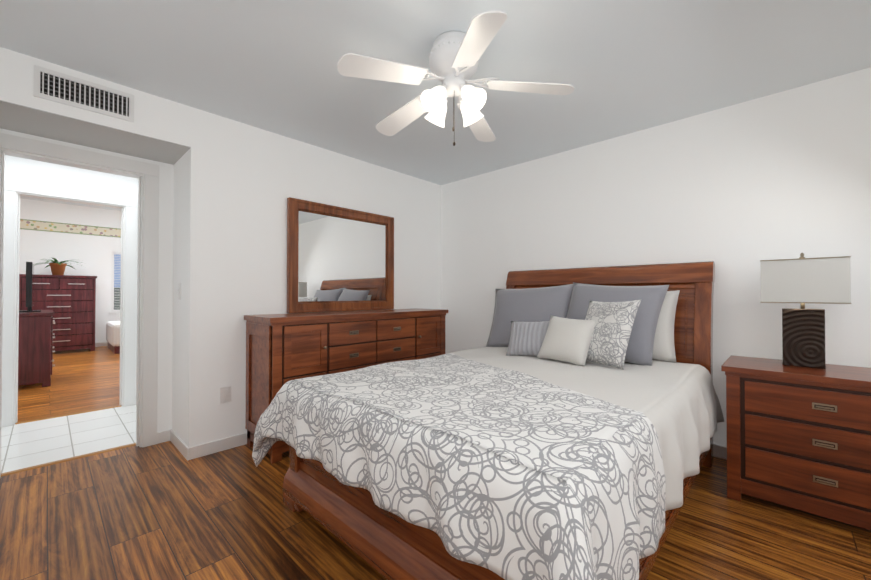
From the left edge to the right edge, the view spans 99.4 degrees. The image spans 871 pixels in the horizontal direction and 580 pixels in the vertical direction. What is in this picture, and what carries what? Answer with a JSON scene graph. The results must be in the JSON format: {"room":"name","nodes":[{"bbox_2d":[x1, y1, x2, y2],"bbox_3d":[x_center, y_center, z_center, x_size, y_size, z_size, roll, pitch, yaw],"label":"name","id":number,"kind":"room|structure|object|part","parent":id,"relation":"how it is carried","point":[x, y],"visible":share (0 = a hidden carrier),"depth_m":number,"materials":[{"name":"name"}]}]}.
{"room":"bedroom","nodes":[
{"label":"bedroom","id":0,"kind":"room"},
{"bbox_2d":[1,404,135,472],"bbox_3d":[-2.917,1.198,3.091,1.330,0.050,3.200,-1,-1,43],"label":"floor","id":1,"kind":"structure","parent":0,"point":[30,444],"depth_m":2.95,"materials":[{"name":"white tile"}]},
{"bbox_2d":[18,346,119,421],"bbox_3d":[-5.703,1.224,5.458,5.970,0.050,5.800,-1,-1,43],"label":"floor","id":2,"kind":"structure","parent":0,"point":[84,380],"depth_m":4.50,"materials":[{"name":"brown wood"}]},
{"bbox_2d":[18,310,54,386],"bbox_3d":[-5.332,0.737,4.794,1.170,0.910,0.540,-1,-1,43],"label":"tv stand","id":3,"kind":"object","parent":2,"relation":"on","point":[36,351],"visible":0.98,"depth_m":4.48,"materials":[{"name":"red wood"}]},
{"bbox_2d":[19,262,40,311],"bbox_3d":[-5.279,-0.029,4.807,0.920,0.620,0.200,-1,-1,43],"label":"tv","id":4,"kind":"object","parent":3,"relation":"on","point":[29,285],"visible":0.94,"depth_m":4.50,"materials":[{"name":"black plastic"}]},
{"bbox_2d":[19,274,96,350],"bbox_3d":[-7.361,0.468,7.213,0.520,1.500,1.070,-1,-1,43],"label":"chest","id":5,"kind":"object","parent":2,"relation":"on","point":[69,300],"visible":0.73,"depth_m":7.14,"materials":[{"name":"red wood"}]},
{"bbox_2d":[33,258,81,274],"bbox_3d":[-7.385,-0.446,7.206,0.770,0.326,0.825,-1,-1,43],"label":"plant","id":6,"kind":"object","parent":5,"relation":"on","point":[57,267],"visible":0.9,"depth_m":7.15,"materials":[{"name":"green plant"}]},
{"bbox_2d":[106,321,119,353],"bbox_3d":[-6.109,0.945,7.880,1.190,0.560,1.290,-1,-1,43],"label":"bed","id":7,"kind":"object","parent":2,"relation":"on","point":[113,334],"visible":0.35,"depth_m":7.09,"materials":[{"name":"white fabric"}]},
{"bbox_2d":[19,198,120,341],"bbox_3d":[-8.073,-0.282,7.241,0.100,3.000,5.100,-1,-1,43],"label":"wall","id":8,"kind":"structure","parent":0,"point":[92,253],"depth_m":7.76,"materials":[{"name":"white paint"}]},
{"bbox_2d":[20,219,120,237],"bbox_3d":[-7.794,-1.280,7.470,0.004,0.200,5.600,-1,-1,43],"label":"trim","id":9,"kind":"structure","parent":8,"relation":"attached to","point":[26,224],"depth_m":7.66,"materials":[{"name":"paper"}]},
{"bbox_2d":[95,342,107,346],"bbox_3d":[-7.791,1.170,7.441,0.012,0.100,5.600,-1,-1,43],"label":"baseboard","id":10,"kind":"structure","parent":8,"relation":"attached to","point":[97,344],"depth_m":8.00,"materials":[{"name":"white"}]},
{"bbox_2d":[109,252,120,313],"bbox_3d":[-6.758,-0.177,8.640,0.200,1.940,1.860,-1,-1,43],"label":"window","id":11,"kind":"structure","parent":8,"relation":"in","point":[113,290],"depth_m":8.29,"materials":[{"name":"white"}]},
{"bbox_2d":[114,252,120,307],"bbox_3d":[-6.718,-0.202,8.601,0.032,1.266,1.156,-1,-1,43],"label":"window blind","id":12,"kind":"object","parent":11,"relation":"attached to","point":[116,253],"visible":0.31,"depth_m":8.22,"materials":[{"name":"white plastic"}]},
{"bbox_2d":[20,196,120,210],"bbox_3d":[-5.728,-1.826,5.515,5.900,0.050,5.800,-1,-1,43],"label":"ceiling","id":13,"kind":"structure","parent":0,"point":[62,202],"depth_m":7.59,"materials":[{"name":"white paint"}]},
{"bbox_2d":[4,155,137,395],"bbox_3d":[-3.414,-0.322,3.579,0.100,3.000,3.000,-1,-1,43],"label":"wall","id":14,"kind":"structure","parent":0,"point":[46,173],"depth_m":3.50,"materials":[{"name":"white paint"}]},
{"bbox_2d":[1,179,136,426],"bbox_3d":[-3.459,0.115,3.527,0.142,2.125,0.920,-1,-1,43],"label":"door frame","id":15,"kind":"structure","parent":14,"relation":"attached to","point":[14,191],"depth_m":3.34,"materials":[{"name":"white wood"}]},
{"bbox_2d":[0,128,173,431],"bbox_3d":[-2.406,-0.052,2.605,0.100,2.440,0.900,-1,-1,43],"label":"wall","id":16,"kind":"structure","parent":0,"point":[165,295],"depth_m":2.86,"materials":[{"name":"white paint"}]},
{"bbox_2d":[1,405,135,476],"bbox_3d":[-2.969,1.169,3.037,1.380,0.007,0.730,-1,-1,43],"label":"trim","id":17,"kind":"structure","parent":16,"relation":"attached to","point":[62,460],"depth_m":2.64,"materials":[{"name":"brown wood"}]},
{"bbox_2d":[0,133,158,476],"bbox_3d":[-2.468,0.105,2.538,0.142,2.125,0.890,-1,-1,43],"label":"door frame","id":18,"kind":"structure","parent":16,"relation":"attached to","point":[145,174],"depth_m":2.76,"materials":[{"name":"white wood"}]},
{"bbox_2d":[0,47,190,146],"bbox_3d":[-2.202,-1.134,2.396,0.500,0.280,0.940,-1,-1,43],"label":"wall","id":19,"kind":"structure","parent":0,"point":[160,118],"depth_m":2.23,"materials":[{"name":"white paint"}]},
{"bbox_2d":[33,65,133,121],"bbox_3d":[-2.054,-1.147,2.179,0.012,0.170,0.430,-1,-1,43],"label":"air vent","id":20,"kind":"object","parent":19,"relation":"in","point":[57,87],"visible":1,"depth_m":2.16,"materials":[{"name":"white metal"}]},
{"bbox_2d":[0,100,190,164],"bbox_3d":[-2.202,-0.993,2.394,0.498,0.004,0.938,-1,-1,43],"label":"soffit","id":21,"kind":"structure","parent":0,"point":[29,120],"depth_m":2.35,"materials":[{"name":"grey paint"}]},
{"bbox_2d":[172,107,440,446],"bbox_3d":[-1.034,-0.040,3.688,0.600,2.440,2.560,-1,-1,43],"label":"wall","id":22,"kind":"structure","parent":0,"point":[237,184],"depth_m":2.81,"materials":[{"name":"white paint"}]},
{"bbox_2d":[167,429,186,456],"bbox_3d":[-1.885,1.126,2.706,0.500,0.085,0.023,-1,-1,43],"label":"baseboard","id":23,"kind":"structure","parent":22,"relation":"attached to","point":[172,436],"depth_m":2.73,"materials":[{"name":"white wood"}]},
{"bbox_2d":[178,283,180,298],"bbox_3d":[-1.900,0.009,2.734,0.075,0.120,0.014,-1,-1,43],"label":"switch plate","id":24,"kind":"object","parent":22,"relation":"attached to","point":[179,290],"visible":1,"depth_m":2.73,"materials":[{"name":"white plastic"}]},
{"bbox_2d":[185,433,246,460],"bbox_3d":[-0.826,1.134,3.449,0.012,0.085,2.542,-1,-1,43],"label":"baseboard","id":25,"kind":"structure","parent":22,"relation":"attached to","point":[216,446],"depth_m":2.65,"materials":[{"name":"white wood"}]},
{"bbox_2d":[220,386,230,403],"bbox_3d":[-1.537,0.767,2.706,0.008,0.115,0.075,-1,-1,43],"label":"electrical outlet plate","id":26,"kind":"object","parent":22,"relation":"attached to","point":[225,394],"visible":1,"depth_m":2.70,"materials":[{"name":"white plastic"}]},
{"bbox_2d":[0,441,870,579],"bbox_3d":[-0.115,1.185,1.824,4.480,0.050,4.180,-1,-1,43],"label":"floor","id":27,"kind":"structure","parent":0,"point":[167,510],"depth_m":1.77,"materials":[{"name":"brown wood"}]},
{"bbox_2d":[244,308,447,463],"bbox_3d":[-0.653,0.685,3.264,0.494,0.980,1.790,-1,-1,43],"label":"dresser","id":28,"kind":"object","parent":27,"relation":"on","point":[282,350],"visible":0.48,"depth_m":2.77,"materials":[{"name":"brown wood"}]},
{"bbox_2d":[287,197,393,312],"bbox_3d":[-0.825,-0.280,3.423,0.046,0.947,1.110,-1,-1,43],"label":"dresser mirror","id":29,"kind":"object","parent":28,"relation":"on","point":[340,259],"visible":1,"depth_m":3.35,"materials":[{"name":"brown wood"}]},
{"bbox_2d":[252,261,723,579],"bbox_3d":[0.521,0.481,2.239,1.848,1.367,2.482,-1,-1,43],"label":"bed","id":30,"kind":"object","parent":27,"relation":"on","point":[562,425],"visible":1,"depth_m":1.50,"materials":[{"name":"white fabric"}]},
{"bbox_2d":[506,321,549,355],"bbox_3d":[0.730,0.363,2.781,0.419,0.276,0.232,-1,-1,43],"label":"pillow","id":31,"kind":"object","parent":30,"relation":"on","point":[526,338],"depth_m":2.74,"materials":[{"name":"fabric"}]},
{"bbox_2d":[486,284,574,346],"bbox_3d":[0.797,0.229,3.144,0.786,0.564,0.314,-1,-1,43],"label":"pillow","id":32,"kind":"object","parent":30,"relation":"on","point":[528,304],"depth_m":3.11,"materials":[{"name":"grey fabric"}]},
{"bbox_2d":[536,315,594,366],"bbox_3d":[0.903,0.340,2.542,0.388,0.310,0.214,-1,-1,43],"label":"pillow","id":33,"kind":"object","parent":30,"relation":"on","point":[563,341],"depth_m":2.48,"materials":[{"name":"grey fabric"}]},
{"bbox_2d":[566,282,668,365],"bbox_3d":[1.257,0.219,2.699,0.746,0.572,0.329,-1,-1,43],"label":"pillow","id":34,"kind":"object","parent":30,"relation":"on","point":[649,336],"depth_m":2.51,"materials":[{"name":"grey fabric"}]},
{"bbox_2d":[652,290,679,362],"bbox_3d":[1.390,0.247,2.723,0.680,0.485,0.198,-1,-1,43],"label":"pillow","id":35,"kind":"object","parent":30,"relation":"on","point":[666,347],"depth_m":2.51,"materials":[{"name":"white fabric"}]},
{"bbox_2d":[721,355,870,529],"bbox_3d":[2.071,0.794,1.981,0.800,0.735,0.499,-1,-1,43],"label":"nightstand","id":36,"kind":"object","parent":27,"relation":"on","point":[798,438],"visible":1,"depth_m":1.87,"materials":[{"name":"brown wood"}]},
{"bbox_2d":[760,253,850,368],"bbox_3d":[2.054,0.108,2.066,0.349,0.635,0.174,-1,-1,43],"label":"table lamp","id":37,"kind":"object","parent":36,"relation":"on","point":[802,280],"visible":1,"depth_m":2.02,"materials":[{"name":"white fabric"}]},
{"bbox_3d":[2.054,-0.049,2.067,0.349,0.244,0.174,-1,-1,43],"label":"lamp shade","id":38,"kind":"part","parent":37,"relation":"part of","materials":[{"name":"grey fabric"}]},
{"bbox_2d":[0,0,870,184],"bbox_3d":[-0.115,-1.305,1.851,4.480,0.050,4.180,-1,-1,43],"label":"ceiling","id":39,"kind":"structure","parent":0,"point":[623,67],"depth_m":2.03,"materials":[{"name":"white paint"}]},
{"bbox_2d":[337,11,573,145],"bbox_3d":[0.060,-1.008,1.955,1.111,0.541,1.156,-1,-1,43],"label":"ceiling fan","id":40,"kind":"object","parent":39,"relation":"hanging from","point":[454,56],"visible":1,"depth_m":1.83,"materials":[{"name":"white plastic"}]},
{"bbox_2d":[441,67,870,446],"bbox_3d":[1.289,-0.044,3.317,4.480,2.440,0.100,-1,-1,43],"label":"wall","id":41,"kind":"structure","parent":0,"point":[736,193],"depth_m":2.60,"materials":[{"name":"white paint"}]},
{"bbox_2d":[713,444,726,458],"bbox_3d":[1.421,1.130,3.102,3.750,0.085,0.012,-1,-1,43],"label":"baseboard","id":42,"kind":"structure","parent":41,"relation":"attached to","point":[719,451],"depth_m":2.57,"materials":[{"name":"white wood"}]}
]}

